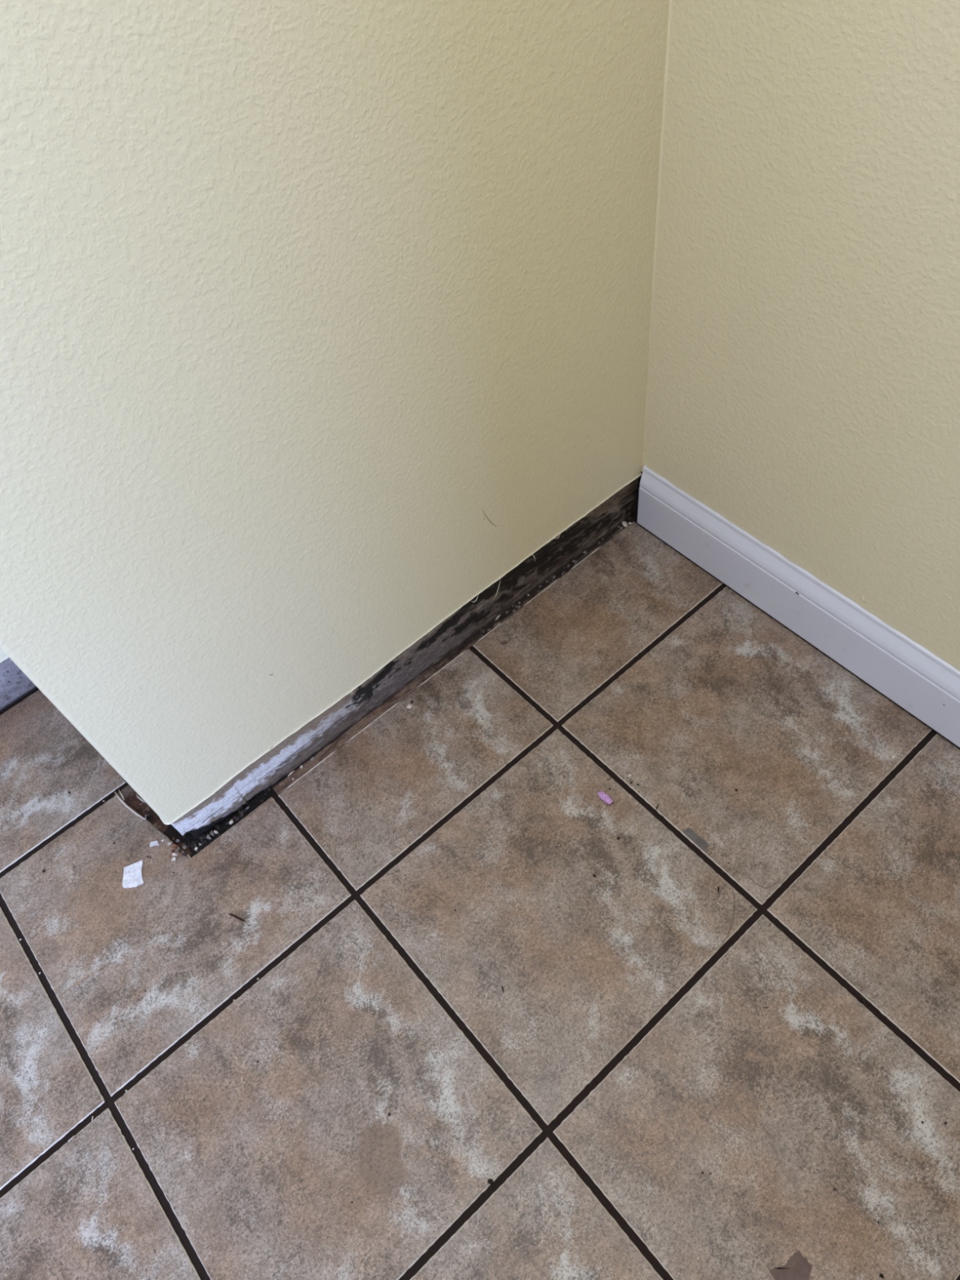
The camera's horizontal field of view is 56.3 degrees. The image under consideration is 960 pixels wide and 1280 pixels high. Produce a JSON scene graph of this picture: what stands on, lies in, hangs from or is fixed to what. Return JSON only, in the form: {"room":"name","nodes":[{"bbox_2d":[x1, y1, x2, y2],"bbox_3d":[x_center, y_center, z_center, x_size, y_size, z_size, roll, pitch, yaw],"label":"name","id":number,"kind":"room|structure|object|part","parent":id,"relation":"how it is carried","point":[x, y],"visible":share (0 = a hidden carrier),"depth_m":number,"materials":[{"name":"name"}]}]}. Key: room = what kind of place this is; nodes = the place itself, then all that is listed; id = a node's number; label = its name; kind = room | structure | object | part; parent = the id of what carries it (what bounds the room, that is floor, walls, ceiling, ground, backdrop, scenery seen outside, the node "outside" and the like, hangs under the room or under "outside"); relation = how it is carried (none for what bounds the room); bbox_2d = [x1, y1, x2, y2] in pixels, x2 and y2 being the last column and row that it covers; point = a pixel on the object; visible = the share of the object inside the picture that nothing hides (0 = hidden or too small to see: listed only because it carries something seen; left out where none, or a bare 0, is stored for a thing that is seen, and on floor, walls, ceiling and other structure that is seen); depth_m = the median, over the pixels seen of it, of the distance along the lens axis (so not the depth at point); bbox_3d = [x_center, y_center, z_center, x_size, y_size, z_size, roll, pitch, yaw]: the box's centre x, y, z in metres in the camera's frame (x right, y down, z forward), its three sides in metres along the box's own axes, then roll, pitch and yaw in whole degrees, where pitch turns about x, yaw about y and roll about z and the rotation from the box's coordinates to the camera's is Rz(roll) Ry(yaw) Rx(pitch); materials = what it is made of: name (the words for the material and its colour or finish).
{"room":"room corner","nodes":[
{"label":"room corner","id":0,"kind":"room"},
{"bbox_2d":[0,648,37,712],"bbox_3d":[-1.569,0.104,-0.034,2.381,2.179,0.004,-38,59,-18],"label":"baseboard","id":1,"kind":"structure","parent":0,"point":[15,685],"depth_m":1.18,"materials":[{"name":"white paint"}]},
{"bbox_2d":[0,0,671,839],"bbox_3d":[-0.278,-0.687,0.365,0.758,2.179,0.375,-38,59,-18],"label":"wall","id":2,"kind":"structure","parent":0,"point":[325,325],"depth_m":0.74,"materials":[{"name":"yellow paint"}]},
{"bbox_3d":[-0.078,0.005,1.168,0.723,0.039,0.040,-38,59,-18],"label":"sole plate","id":3,"kind":"part","parent":2,"relation":"part of","materials":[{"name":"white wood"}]},
{"bbox_2d":[0,515,959,1279],"bbox_3d":[-0.101,1.475,0.155,3.119,0.008,3.343,-38,59,-18],"label":"floor","id":4,"kind":"structure","parent":0,"point":[620,1060],"depth_m":0.93,"materials":[{"name":"tile"}]},
{"bbox_2d":[63,967,102,991],"bbox_3d":[-0.430,0.369,0.975,0.046,0.001,0.001,-31,57,-14],"label":"strand","id":5,"kind":"object","parent":4,"relation":"on","point":[102,967],"visible":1,"depth_m":0.97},
{"bbox_2d":[122,860,143,888],"bbox_3d":[-0.402,0.272,1.039,0.024,0.002,0.031,-15,54,-3],"label":"chip","id":6,"kind":"object","parent":4,"relation":"on","point":[132,873],"visible":1,"depth_m":1.04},
{"bbox_2d":[149,840,159,847],"bbox_3d":[-0.384,0.240,1.060,0.011,0.002,0.007,-10,54,0],"label":"chip","id":7,"kind":"object","parent":4,"relation":"on","point":[154,842],"visible":1,"depth_m":1.06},
{"bbox_2d":[170,843,177,848],"bbox_3d":[-0.359,0.241,1.053,0.011,0.008,0.005,17,59,18],"label":"crumb","id":8,"kind":"object","parent":4,"relation":"on","point":[175,846],"visible":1,"depth_m":1.05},
{"bbox_2d":[199,833,205,841],"bbox_3d":[-0.327,0.232,1.056,0.007,0.007,0.008,-38,59,-19],"label":"crumb","id":9,"kind":"object","parent":4,"relation":"on","point":[202,836],"visible":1,"depth_m":1.05,"materials":[{"name":"grey stone"}]},
{"bbox_2d":[228,913,244,921],"bbox_3d":[-0.270,0.308,0.997,0.021,0.003,0.003,19,59,19],"label":"twig","id":10,"kind":"object","parent":4,"relation":"on","point":[231,914],"visible":1,"depth_m":1.00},
{"bbox_2d":[406,703,412,708],"bbox_3d":[-0.089,0.084,1.132,0.008,0.005,0.007,-38,59,-18],"label":"crumb","id":11,"kind":"object","parent":4,"relation":"on","point":[409,706],"visible":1,"depth_m":1.13,"materials":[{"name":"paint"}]},
{"bbox_2d":[487,1178,493,1184],"bbox_3d":[0.010,0.500,0.828,0.005,0.003,0.004,-7,54,2],"label":"dirt speck","id":12,"kind":"object","parent":4,"relation":"on","point":[490,1181],"visible":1,"depth_m":0.83},
{"bbox_2d":[590,683,608,697],"bbox_3d":[0.149,0.064,1.119,0.030,0.002,0.003,-38,59,-18],"label":"grout shred","id":13,"kind":"object","parent":4,"relation":"on","point":[604,687],"visible":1,"depth_m":1.12,"materials":[{"name":"black"}]},
{"bbox_2d":[597,791,613,804],"bbox_3d":[0.144,0.181,1.033,0.009,0.007,0.021,-40,60,-20],"label":"pellet","id":14,"kind":"object","parent":4,"relation":"on","point":[604,797],"visible":1,"depth_m":1.03,"materials":[{"name":"pink plastic"}]},
{"bbox_2d":[622,521,627,527],"bbox_3d":[0.205,-0.164,1.271,0.009,0.005,0.007,29,63,24],"label":"crumb","id":15,"kind":"object","parent":4,"relation":"on","point":[624,524],"visible":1,"depth_m":1.27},
{"bbox_2d":[708,889,734,951],"bbox_3d":[0.258,0.296,0.942,0.013,0.001,0.075,20,60,20],"label":"strand","id":16,"kind":"object","parent":4,"relation":"on","point":[732,890],"visible":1,"depth_m":0.94,"materials":[{"name":"brown"}]},
{"bbox_2d":[743,867,781,888],"bbox_3d":[0.302,0.258,0.963,0.039,0.001,0.016,13,58,16],"label":"strand","id":17,"kind":"object","parent":4,"relation":"on","point":[744,868],"visible":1,"depth_m":0.96,"materials":[{"name":"brown"}]},
{"bbox_2d":[858,995,866,1008],"bbox_3d":[0.378,0.355,0.884,0.004,0.002,0.013,-21,55,-8],"label":"grout shred","id":18,"kind":"object","parent":4,"relation":"on","point":[861,997],"visible":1,"depth_m":0.88,"materials":[{"name":"black"}]},
{"bbox_2d":[634,0,959,669],"bbox_3d":[0.695,-0.361,0.016,0.127,2.183,1.742,-38,59,-18],"label":"wall","id":19,"kind":"structure","parent":0,"point":[803,382],"depth_m":0.82,"materials":[{"name":"yellow paint"}]},
{"bbox_2d":[637,465,959,747],"bbox_3d":[0.727,0.251,0.847,0.013,0.102,1.559,-38,59,-18],"label":"baseboard","id":20,"kind":"structure","parent":19,"relation":"attached to","point":[916,678],"depth_m":1.09,"materials":[{"name":"white paint"}]}
]}

